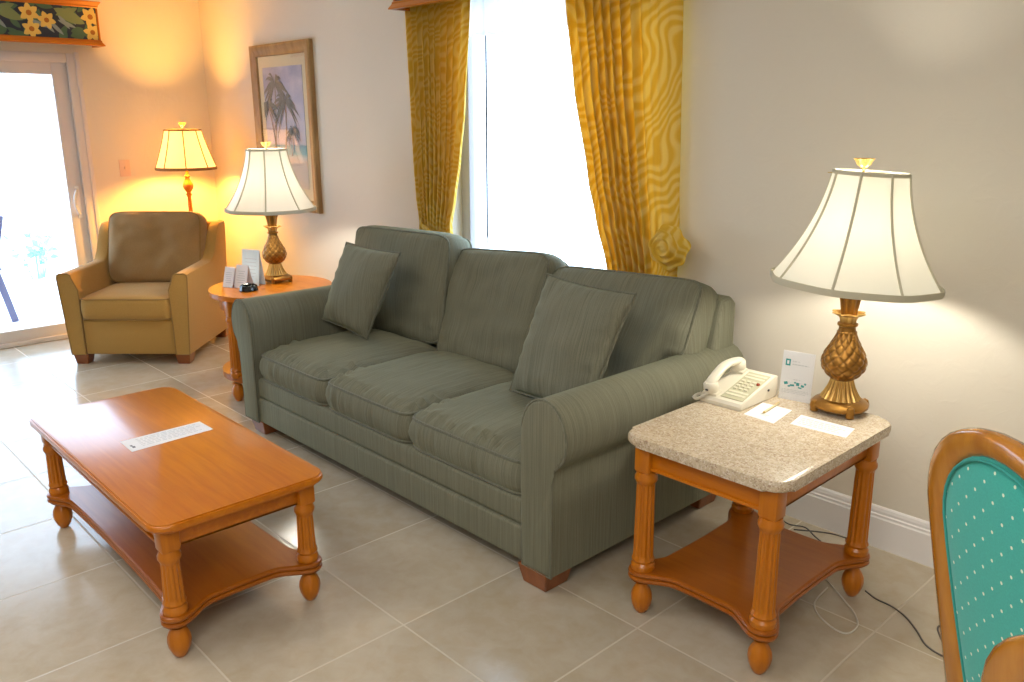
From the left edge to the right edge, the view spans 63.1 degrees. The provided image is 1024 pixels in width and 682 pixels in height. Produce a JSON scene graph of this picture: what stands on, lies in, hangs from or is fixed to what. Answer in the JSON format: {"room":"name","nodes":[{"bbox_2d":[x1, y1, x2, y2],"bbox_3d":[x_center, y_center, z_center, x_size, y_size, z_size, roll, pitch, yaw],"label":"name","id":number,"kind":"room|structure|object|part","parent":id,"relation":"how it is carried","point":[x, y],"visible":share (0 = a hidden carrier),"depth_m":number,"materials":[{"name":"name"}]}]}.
{"room":"hotel room","nodes":[
{"label":"hotel room","id":0,"kind":"room"},
{"bbox_2d":[0,0,218,223],"bbox_3d":[-4.630,-0.961,4.428,6.200,2.620,0.200,-14,20,-42],"label":"wall","id":1,"kind":"structure","parent":0,"point":[148,78],"depth_m":6.01,"materials":[{"name":"paint"}]},
{"bbox_2d":[0,51,100,348],"bbox_3d":[-3.792,-0.825,5.223,2.222,1.960,0.176,-14,20,-42],"label":"door","id":2,"kind":"structure","parent":1,"relation":"in","point":[64,70],"depth_m":5.76,"materials":[{"name":"white metal"}]},
{"bbox_3d":[-3.044,-0.971,5.834,0.026,0.220,0.077,-2,15,-6],"label":"handle","id":3,"kind":"part","parent":2,"relation":"part of","materials":[{"name":"white metal"}]},
{"bbox_2d":[0,0,105,47],"bbox_3d":[-3.705,-1.911,4.813,2.496,0.280,0.178,-14,20,-42],"label":"valance","id":4,"kind":"object","parent":1,"relation":"attached to","point":[65,22],"visible":1,"depth_m":5.38,"materials":[{"name":"multicoloured fabric"}]},
{"bbox_3d":[-3.706,-2.027,4.782,2.496,0.040,0.178,-14,20,-42],"label":"moulding","id":5,"kind":"part","parent":4,"relation":"part of","materials":[{"name":"brown wood"}]},
{"bbox_3d":[-3.705,-1.795,4.844,2.496,0.040,0.178,-14,20,-42],"label":"moulding","id":6,"kind":"part","parent":4,"relation":"part of","materials":[{"name":"brown wood"}]},
{"bbox_2d":[118,160,130,176],"bbox_3d":[-2.786,-1.245,6.003,0.075,0.118,0.015,-14,20,-42],"label":"light switch","id":7,"kind":"object","parent":1,"relation":"attached to","point":[124,165],"visible":1,"depth_m":6.00,"materials":[{"name":"beige plastic"}]},
{"bbox_2d":[0,335,944,681],"bbox_3d":[-1.671,1.150,1.759,6.600,0.100,8.800,-14,20,-42],"label":"floor","id":8,"kind":"structure","parent":0,"point":[406,593],"depth_m":2.67,"materials":[{"name":"beige tile"}]},
{"bbox_2d":[56,211,227,363],"bbox_3d":[-2.417,-0.389,5.559,0.822,0.913,0.798,0,15,1],"label":"armchair","id":9,"kind":"object","parent":8,"relation":"on","point":[144,290],"visible":1,"depth_m":5.40,"materials":[{"name":"beige fabric"}]},
{"bbox_3d":[-2.764,-0.379,5.562,0.127,0.765,0.745,0,15,1],"label":"arm","id":10,"kind":"part","parent":9,"relation":"part of","materials":[{"name":"beige fabric"}]},
{"bbox_2d":[81,282,170,320],"bbox_3d":[-2.418,-0.274,5.495,0.584,0.188,0.616,0,15,1],"label":"seat cushion","id":11,"kind":"object","parent":9,"relation":"on","point":[100,301],"depth_m":5.21,"materials":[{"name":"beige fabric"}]},
{"bbox_2d":[109,211,206,282],"bbox_3d":[-2.398,-0.630,5.655,0.645,0.494,0.303,0,15,1],"label":"cushion","id":12,"kind":"object","parent":9,"relation":"on","point":[145,246],"depth_m":5.55,"materials":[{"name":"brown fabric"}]},
{"bbox_3d":[-2.070,-0.379,5.554,0.127,0.765,0.745,0,15,1],"label":"arm","id":13,"kind":"part","parent":9,"relation":"part of","materials":[{"name":"beige fabric"}]},
{"bbox_2d":[29,387,322,657],"bbox_3d":[-1.187,0.560,2.899,0.540,0.447,1.235,-14,20,-42],"label":"coffee table","id":14,"kind":"object","parent":8,"relation":"on","point":[180,512],"visible":0.96,"depth_m":2.66,"materials":[{"name":"brown wood"}]},
{"bbox_3d":[-1.718,0.448,3.130,0.068,0.278,0.068,-14,20,-42],"label":"leg","id":15,"kind":"part","parent":14,"relation":"part of","materials":[{"name":"brown wood"}]},
{"bbox_2d":[121,421,211,451],"bbox_3d":[-1.195,0.329,2.894,0.286,0.001,0.124,-14,20,-42],"label":"paper slip","id":16,"kind":"object","parent":14,"relation":"on","point":[157,438],"visible":1,"depth_m":2.89,"materials":[{"name":"white paper"}]},
{"bbox_2d":[135,424,201,445],"bbox_3d":[-1.190,0.326,2.907,0.220,0.001,0.080,-14,20,-42],"label":"print","id":17,"kind":"object","parent":16,"relation":"on","point":[189,429],"depth_m":2.90,"materials":[{"name":"grey paper"}]},
{"bbox_3d":[-0.965,0.651,2.360,0.068,0.278,0.068,-14,20,-42],"label":"leg","id":18,"kind":"part","parent":14,"relation":"part of","materials":[{"name":"brown wood"}]},
{"bbox_2d":[46,485,321,628],"bbox_3d":[-1.186,0.651,2.924,0.515,0.034,1.185,-14,20,-42],"label":"shelf","id":19,"kind":"object","parent":14,"relation":"attached to","point":[215,567],"depth_m":2.69,"materials":[{"name":"brown wood"}]},
{"bbox_3d":[-0.656,0.574,2.642,0.068,0.278,0.068,-14,20,-42],"label":"leg","id":20,"kind":"part","parent":14,"relation":"part of","materials":[{"name":"brown wood"}]},
{"bbox_2d":[155,122,216,210],"bbox_3d":[-2.315,-0.815,6.041,0.418,1.487,0.418,-14,20,-42],"label":"floor lamp","id":21,"kind":"object","parent":8,"relation":"on","point":[186,150],"visible":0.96,"depth_m":5.78,"materials":[{"name":"beige fabric"}]},
{"bbox_3d":[-2.317,-1.357,5.896,0.404,0.272,0.404,-14,20,-42],"label":"lamp shade","id":22,"kind":"part","parent":21,"relation":"part of","materials":[{"name":"beige fabric"}]},
{"bbox_3d":[-2.316,-1.183,5.942,0.074,0.252,0.074,-14,20,-42],"label":"turned knob","id":23,"kind":"part","parent":21,"relation":"part of","materials":[{"name":"brown wood"}]},
{"bbox_2d":[208,275,331,400],"bbox_3d":[-1.356,-0.021,4.775,0.670,0.600,0.670,-14,20,-42],"label":"side table","id":24,"kind":"object","parent":8,"relation":"on","point":[226,296],"visible":0.23,"depth_m":4.57,"materials":[{"name":"brown wood"}]},
{"bbox_2d":[223,266,235,287],"bbox_3d":[-1.576,-0.361,4.676,0.070,0.110,0.068,7,16,24],"label":"tent card","id":25,"kind":"object","parent":24,"relation":"on","point":[229,274],"visible":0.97,"depth_m":4.66,"materials":[{"name":"white paper"}]},
{"bbox_2d":[223,361,242,382],"bbox_3d":[-1.355,0.144,4.820,0.600,0.034,0.600,-14,20,-42],"label":"shelf","id":26,"kind":"object","parent":24,"relation":"attached to","point":[235,377],"depth_m":4.60,"materials":[{"name":"brown wood"}]},
{"bbox_3d":[-1.514,-0.011,4.532,0.068,0.437,0.068,-14,20,-42],"label":"leg","id":27,"kind":"part","parent":24,"relation":"part of","materials":[{"name":"brown wood"}]},
{"bbox_2d":[234,264,252,287],"bbox_3d":[-1.499,-0.362,4.652,0.085,0.125,0.068,7,16,24],"label":"tent card","id":28,"kind":"object","parent":24,"relation":"on","point":[242,275],"visible":0.93,"depth_m":4.64,"materials":[{"name":"white paper"}]},
{"bbox_2d":[239,283,257,291],"bbox_3d":[-1.444,-0.293,4.572,0.100,0.032,0.100,-14,20,-42],"label":"ashtray","id":29,"kind":"object","parent":24,"relation":"on","point":[249,287],"visible":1,"depth_m":4.54,"materials":[{"name":"black glass"}]},
{"bbox_2d":[242,249,265,285],"bbox_3d":[-1.469,-0.418,4.713,0.125,0.200,0.057,7,16,24],"label":"tent card","id":30,"kind":"object","parent":24,"relation":"on","point":[252,258],"visible":0.71,"depth_m":4.70,"materials":[{"name":"white paper"}]},
{"bbox_2d":[224,142,316,283],"bbox_3d":[-1.366,-0.726,4.726,0.504,0.787,0.504,-1,15,-1],"label":"table lamp","id":31,"kind":"object","parent":24,"relation":"on","point":[268,186],"visible":0.99,"depth_m":4.57,"materials":[{"name":"white fabric"}]},
{"bbox_3d":[-1.366,-0.906,4.678,0.498,0.336,0.498,-1,15,-1],"label":"lamp shade","id":32,"kind":"part","parent":31,"relation":"part of","materials":[{"name":"white fabric"}]},
{"bbox_3d":[-1.365,-0.417,4.809,0.126,0.064,0.125,-1,15,-1],"label":"fluted stem","id":33,"kind":"part","parent":31,"relation":"part of","materials":[{"name":"gold metal"}]},
{"bbox_2d":[231,225,746,591],"bbox_3d":[-0.238,0.077,3.670,1.027,0.973,2.258,-14,20,-42],"label":"sofa","id":34,"kind":"object","parent":8,"relation":"on","point":[423,408],"visible":0.87,"depth_m":3.22,"materials":[{"name":"green fabric"}]},
{"bbox_3d":[-0.940,0.000,4.418,1.027,0.601,0.194,-14,20,-42],"label":"arm","id":35,"kind":"part","parent":34,"relation":"part of","materials":[{"name":"green fabric"}]},
{"bbox_2d":[259,329,436,403],"bbox_3d":[-0.779,0.111,4.036,0.702,0.224,0.639,-14,20,-42],"label":"seat cushion","id":36,"kind":"object","parent":34,"relation":"on","point":[298,366],"depth_m":3.90,"materials":[{"name":"green fabric"}]},
{"bbox_2d":[321,242,400,339],"bbox_3d":[-0.734,-0.239,4.063,0.197,0.433,0.493,-14,20,-42],"label":"throw pillow","id":37,"kind":"object","parent":34,"relation":"on","point":[363,275],"visible":1,"depth_m":4.00,"materials":[{"name":"green fabric"}]},
{"bbox_3d":[-0.586,0.503,3.460,0.060,0.125,1.856,-14,20,-42],"label":"rail","id":38,"kind":"part","parent":34,"relation":"part of","materials":[{"name":"green fabric"}]},
{"bbox_2d":[355,225,470,344],"bbox_3d":[-0.535,-0.301,4.295,0.280,0.562,0.832,-14,20,-42],"label":"cushion","id":39,"kind":"object","parent":34,"relation":"on","point":[414,306],"depth_m":4.07,"materials":[{"name":"green fabric"}]},
{"bbox_2d":[325,351,513,440],"bbox_3d":[-0.367,0.222,3.615,0.700,0.225,0.636,-14,20,-42],"label":"seat cushion","id":40,"kind":"object","parent":34,"relation":"on","point":[378,398],"depth_m":3.47,"materials":[{"name":"green fabric"}]},
{"bbox_2d":[408,381,535,492],"bbox_3d":[0.060,0.337,3.178,0.702,0.226,0.680,-14,20,-42],"label":"seat cushion","id":41,"kind":"object","parent":34,"relation":"on","point":[468,437],"depth_m":3.01,"materials":[{"name":"green fabric"}]},
{"bbox_2d":[438,250,566,370],"bbox_3d":[-0.051,-0.140,3.832,0.359,0.570,0.660,-14,20,-42],"label":"cushion","id":42,"kind":"object","parent":34,"relation":"on","point":[488,300],"depth_m":3.73,"materials":[{"name":"green fabric"}]},
{"bbox_2d":[509,273,636,398],"bbox_3d":[0.206,0.013,3.063,0.201,0.460,0.532,-14,20,-42],"label":"throw pillow","id":43,"kind":"object","parent":34,"relation":"on","point":[574,331],"visible":0.89,"depth_m":2.99,"materials":[{"name":"green fabric"}]},
{"bbox_3d":[0.468,0.380,2.978,1.027,0.601,0.194,-14,20,-42],"label":"arm","id":44,"kind":"part","parent":34,"relation":"part of","materials":[{"name":"green fabric"}]},
{"bbox_2d":[553,268,717,378],"bbox_3d":[0.407,0.002,3.357,0.398,0.565,0.791,-14,20,-42],"label":"cushion","id":45,"kind":"object","parent":34,"relation":"on","point":[670,321],"depth_m":3.12,"materials":[{"name":"green fabric"}]},
{"bbox_2d":[628,391,890,674],"bbox_3d":[0.757,0.550,2.604,0.690,0.604,0.535,-14,20,-42],"label":"end table","id":46,"kind":"object","parent":8,"relation":"on","point":[750,568],"visible":0.98,"depth_m":2.49,"materials":[{"name":"stone"}]},
{"bbox_3d":[0.406,0.509,2.546,0.074,0.425,0.074,-14,20,-42],"label":"leg","id":47,"kind":"part","parent":46,"relation":"part of","materials":[{"name":"brown wood"}]},
{"bbox_2d":[692,357,777,410],"bbox_3d":[0.737,0.131,2.767,0.244,0.122,0.192,-14,20,-42],"label":"telephone","id":48,"kind":"object","parent":46,"relation":"on","point":[741,388],"visible":1,"depth_m":2.74,"materials":[{"name":"beige plastic"}]},
{"bbox_3d":[0.646,0.167,2.790,0.062,0.037,0.132,8,17,29],"label":"coiled cord","id":49,"kind":"part","parent":48,"relation":"part of","materials":[{"name":"beige plastic"}]},
{"bbox_3d":[0.821,0.407,2.924,0.074,0.425,0.074,-14,20,-42],"label":"leg","id":50,"kind":"part","parent":46,"relation":"part of","materials":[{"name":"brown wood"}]},
{"bbox_2d":[628,508,869,642],"bbox_3d":[0.757,0.708,2.646,0.659,0.034,0.505,-14,20,-42],"label":"shelf","id":51,"kind":"object","parent":46,"relation":"attached to","point":[717,569],"depth_m":2.59,"materials":[{"name":"brown wood"}]},
{"bbox_3d":[0.692,0.587,2.254,0.074,0.425,0.074,-14,20,-42],"label":"leg","id":52,"kind":"part","parent":46,"relation":"part of","materials":[{"name":"brown wood"}]},
{"bbox_2d":[745,403,791,423],"bbox_3d":[0.811,0.227,2.640,0.152,0.001,0.125,-14,20,-42],"label":"note card","id":53,"kind":"object","parent":46,"relation":"on","point":[776,413],"visible":1,"depth_m":2.63,"materials":[{"name":"white paper"}]},
{"bbox_2d":[763,402,779,412],"bbox_3d":[0.829,0.214,2.670,0.008,0.009,0.126,12,19,39],"label":"pen","id":54,"kind":"object","parent":53,"relation":"on","point":[777,403],"visible":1,"depth_m":2.67,"materials":[{"name":"beige plastic"}]},
{"bbox_2d":[778,350,815,403],"bbox_3d":[0.944,0.113,2.749,0.108,0.165,0.050,11,18,35],"label":"sign holder","id":55,"kind":"object","parent":46,"relation":"on","point":[797,372],"visible":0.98,"depth_m":2.74,"materials":[{"name":"white paper"}]},
{"bbox_2d":[790,415,853,437],"bbox_3d":[0.939,0.258,2.523,0.101,0.001,0.187,-14,20,-42],"label":"paper slip","id":56,"kind":"object","parent":46,"relation":"on","point":[802,421],"visible":1,"depth_m":2.52,"materials":[{"name":"white paper"}]},
{"bbox_2d":[797,418,844,433],"bbox_3d":[0.936,0.257,2.526,0.060,0.001,0.144,-14,20,-42],"label":"print","id":57,"kind":"object","parent":56,"relation":"on","point":[810,423],"depth_m":2.53,"materials":[{"name":"grey paper"}]},
{"bbox_2d":[770,158,944,419],"bbox_3d":[1.048,-0.159,2.561,0.503,0.787,0.504,-1,15,-1],"label":"table lamp","id":58,"kind":"object","parent":46,"relation":"on","point":[862,241],"visible":1,"depth_m":2.40,"materials":[{"name":"white fabric"}]},
{"bbox_3d":[1.044,0.149,2.643,0.126,0.064,0.125,-1,15,-1],"label":"fluted stem","id":59,"kind":"part","parent":58,"relation":"part of","materials":[{"name":"gold metal"}]},
{"bbox_3d":[1.056,-0.339,2.512,0.498,0.336,0.498,2,15,-2],"label":"lamp shade","id":60,"kind":"part","parent":58,"relation":"part of","materials":[{"name":"white fabric"}]},
{"bbox_3d":[1.107,0.484,2.632,0.074,0.425,0.074,-14,20,-42],"label":"leg","id":61,"kind":"part","parent":46,"relation":"part of","materials":[{"name":"brown wood"}]},
{"bbox_2d":[784,521,820,540],"bbox_3d":[1.083,0.715,3.143,0.081,0.005,0.352,-9,17,-29],"label":"power cord","id":62,"kind":"object","parent":8,"relation":"on","point":[784,521],"visible":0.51,"depth_m":3.17,"materials":[{"name":"grey plastic"}]},
{"bbox_2d":[794,529,845,538],"bbox_3d":[1.168,0.721,3.118,0.217,0.005,0.029,7,16,24],"label":"power cord","id":63,"kind":"object","parent":8,"relation":"on","point":[794,529],"visible":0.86,"depth_m":3.13,"materials":[{"name":"grey plastic"}]},
{"bbox_2d":[814,579,858,633],"bbox_3d":[1.014,0.841,2.674,0.125,0.005,0.329,-2,15,-5],"label":"power cord","id":64,"kind":"object","parent":8,"relation":"on","point":[832,586],"visible":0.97,"depth_m":2.63,"materials":[{"name":"beige plastic"}]},
{"bbox_2d":[865,590,942,656],"bbox_3d":[1.221,0.875,2.540,0.078,0.005,0.431,-7,16,-23],"label":"power cord","id":65,"kind":"object","parent":8,"relation":"on","point":[910,622],"visible":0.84,"depth_m":2.57,"materials":[{"name":"black plastic"}]},
{"bbox_2d":[927,427,1023,681],"bbox_3d":[0.976,0.655,1.315,0.570,1.074,0.472,-1,15,-2],"label":"dining chair","id":66,"kind":"object","parent":8,"relation":"on","point":[975,485],"visible":0.92,"depth_m":1.28,"materials":[{"name":"teal fabric"}]},
{"bbox_2d":[981,634,1023,681],"bbox_3d":[0.776,0.795,0.798,0.570,1.074,0.472,-1,15,-2],"label":"dining chair","id":67,"kind":"object","parent":8,"relation":"on","point":[1005,662],"visible":1,"depth_m":0.84,"materials":[{"name":"brown wood"}]},
{"bbox_2d":[198,0,1023,521],"bbox_3d":[0.649,-0.740,3.529,0.200,2.620,8.800,-14,20,-42],"label":"wall","id":68,"kind":"structure","parent":0,"point":[778,96],"depth_m":2.98,"materials":[{"name":"paint"}]},
{"bbox_2d":[249,38,322,213],"bbox_3d":[-1.510,-1.414,5.534,0.036,1.070,0.785,-14,20,-42],"label":"framed picture","id":69,"kind":"object","parent":68,"relation":"attached to","point":[282,73],"visible":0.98,"depth_m":5.45,"materials":[{"name":"brown wood"}]},
{"bbox_2d":[262,64,309,189],"bbox_3d":[-1.509,-1.414,5.535,0.015,0.780,0.515,-14,20,-42],"label":"print","id":70,"kind":"object","parent":69,"relation":"attached to","point":[283,85],"depth_m":5.48,"materials":[{"name":"multicoloured paper"}]},
{"bbox_2d":[388,0,452,10],"bbox_3d":[0.062,-1.678,3.640,0.168,0.282,1.856,-14,20,-42],"label":"valance","id":71,"kind":"object","parent":68,"relation":"attached to","point":[399,5],"visible":0.77,"depth_m":4.16,"materials":[{"name":"brown wood"}]},
{"bbox_2d":[405,0,469,233],"bbox_3d":[-0.387,-1.073,4.324,0.086,1.740,0.521,-14,20,-42],"label":"curtain","id":72,"kind":"object","parent":71,"relation":"hanging from","point":[437,34],"visible":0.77,"depth_m":4.30,"materials":[{"name":"golden yellow moire fabric"}]},
{"bbox_2d":[461,34,479,247],"bbox_3d":[0.200,-0.893,3.931,0.195,1.610,1.440,-14,20,-42],"label":"window","id":73,"kind":"structure","parent":68,"relation":"in","point":[470,204],"depth_m":4.44,"materials":[{"name":"white glass"}]},
{"bbox_2d":[485,35,488,242],"bbox_3d":[-0.131,-1.130,4.240,0.014,1.270,0.018,-14,20,-42],"label":"blind wand","id":74,"kind":"object","parent":73,"relation":"hanging from","point":[487,238],"visible":1,"depth_m":4.26,"materials":[{"name":"grey plastic"}]},
{"bbox_2d":[565,0,690,276],"bbox_3d":[0.471,-0.843,3.452,0.117,1.740,0.765,-10,18,-33],"label":"curtain","id":75,"kind":"object","parent":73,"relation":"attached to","point":[627,55],"visible":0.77,"depth_m":3.43,"materials":[{"name":"golden yellow moire fabric"}]},
{"bbox_2d":[469,0,566,36],"bbox_3d":[0.164,-1.553,3.765,0.029,0.268,1.380,-14,20,-42],"label":"valance","id":76,"kind":"object","parent":68,"relation":"attached to","point":[486,16],"visible":0.55,"depth_m":3.94,"materials":[{"name":"white fabric"}]},
{"bbox_2d":[785,486,933,567],"bbox_3d":[0.644,0.488,3.705,0.016,0.156,8.600,-14,20,-42],"label":"baseboard","id":77,"kind":"structure","parent":68,"relation":"attached to","point":[892,531],"depth_m":3.01,"materials":[{"name":"white"}]},
{"label":"outside","id":78,"kind":"structure","parent":0,"visible":0},
{"bbox_2d":[0,235,76,331],"bbox_3d":[-5.955,-0.382,7.697,9.000,0.100,6.000,-14,20,-42],"label":"patio slab","id":79,"kind":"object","parent":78,"point":[36,302],"depth_m":8.16,"materials":[{"name":"white"}]},
{"bbox_2d":[0,216,18,321],"bbox_3d":[-4.300,-0.584,6.609,0.545,0.840,0.595,-10,18,-32],"label":"patio chair","id":80,"kind":"object","parent":79,"relation":"on","point":[5,295],"visible":1,"depth_m":6.54,"materials":[{"name":"blue metal"}]},
{"bbox_3d":[-3.983,-0.744,6.448,0.140,0.450,0.045,-10,18,-32],"label":"post","id":81,"kind":"part","parent":80,"relation":"part of","materials":[{"name":"white metal"}]},
{"bbox_3d":[-3.982,-0.358,6.551,0.131,0.432,0.055,-10,18,-32],"label":"leg","id":82,"kind":"part","parent":80,"relation":"part of","materials":[{"name":"blue metal"}]},
{"bbox_2d":[1,232,59,279],"bbox_3d":[-4.682,-0.858,8.335,0.485,0.484,0.575,7,17,26],"label":"shrub","id":83,"kind":"object","parent":79,"relation":"on","point":[32,253],"visible":1,"depth_m":8.32,"materials":[{"name":"green plant"}]}
]}

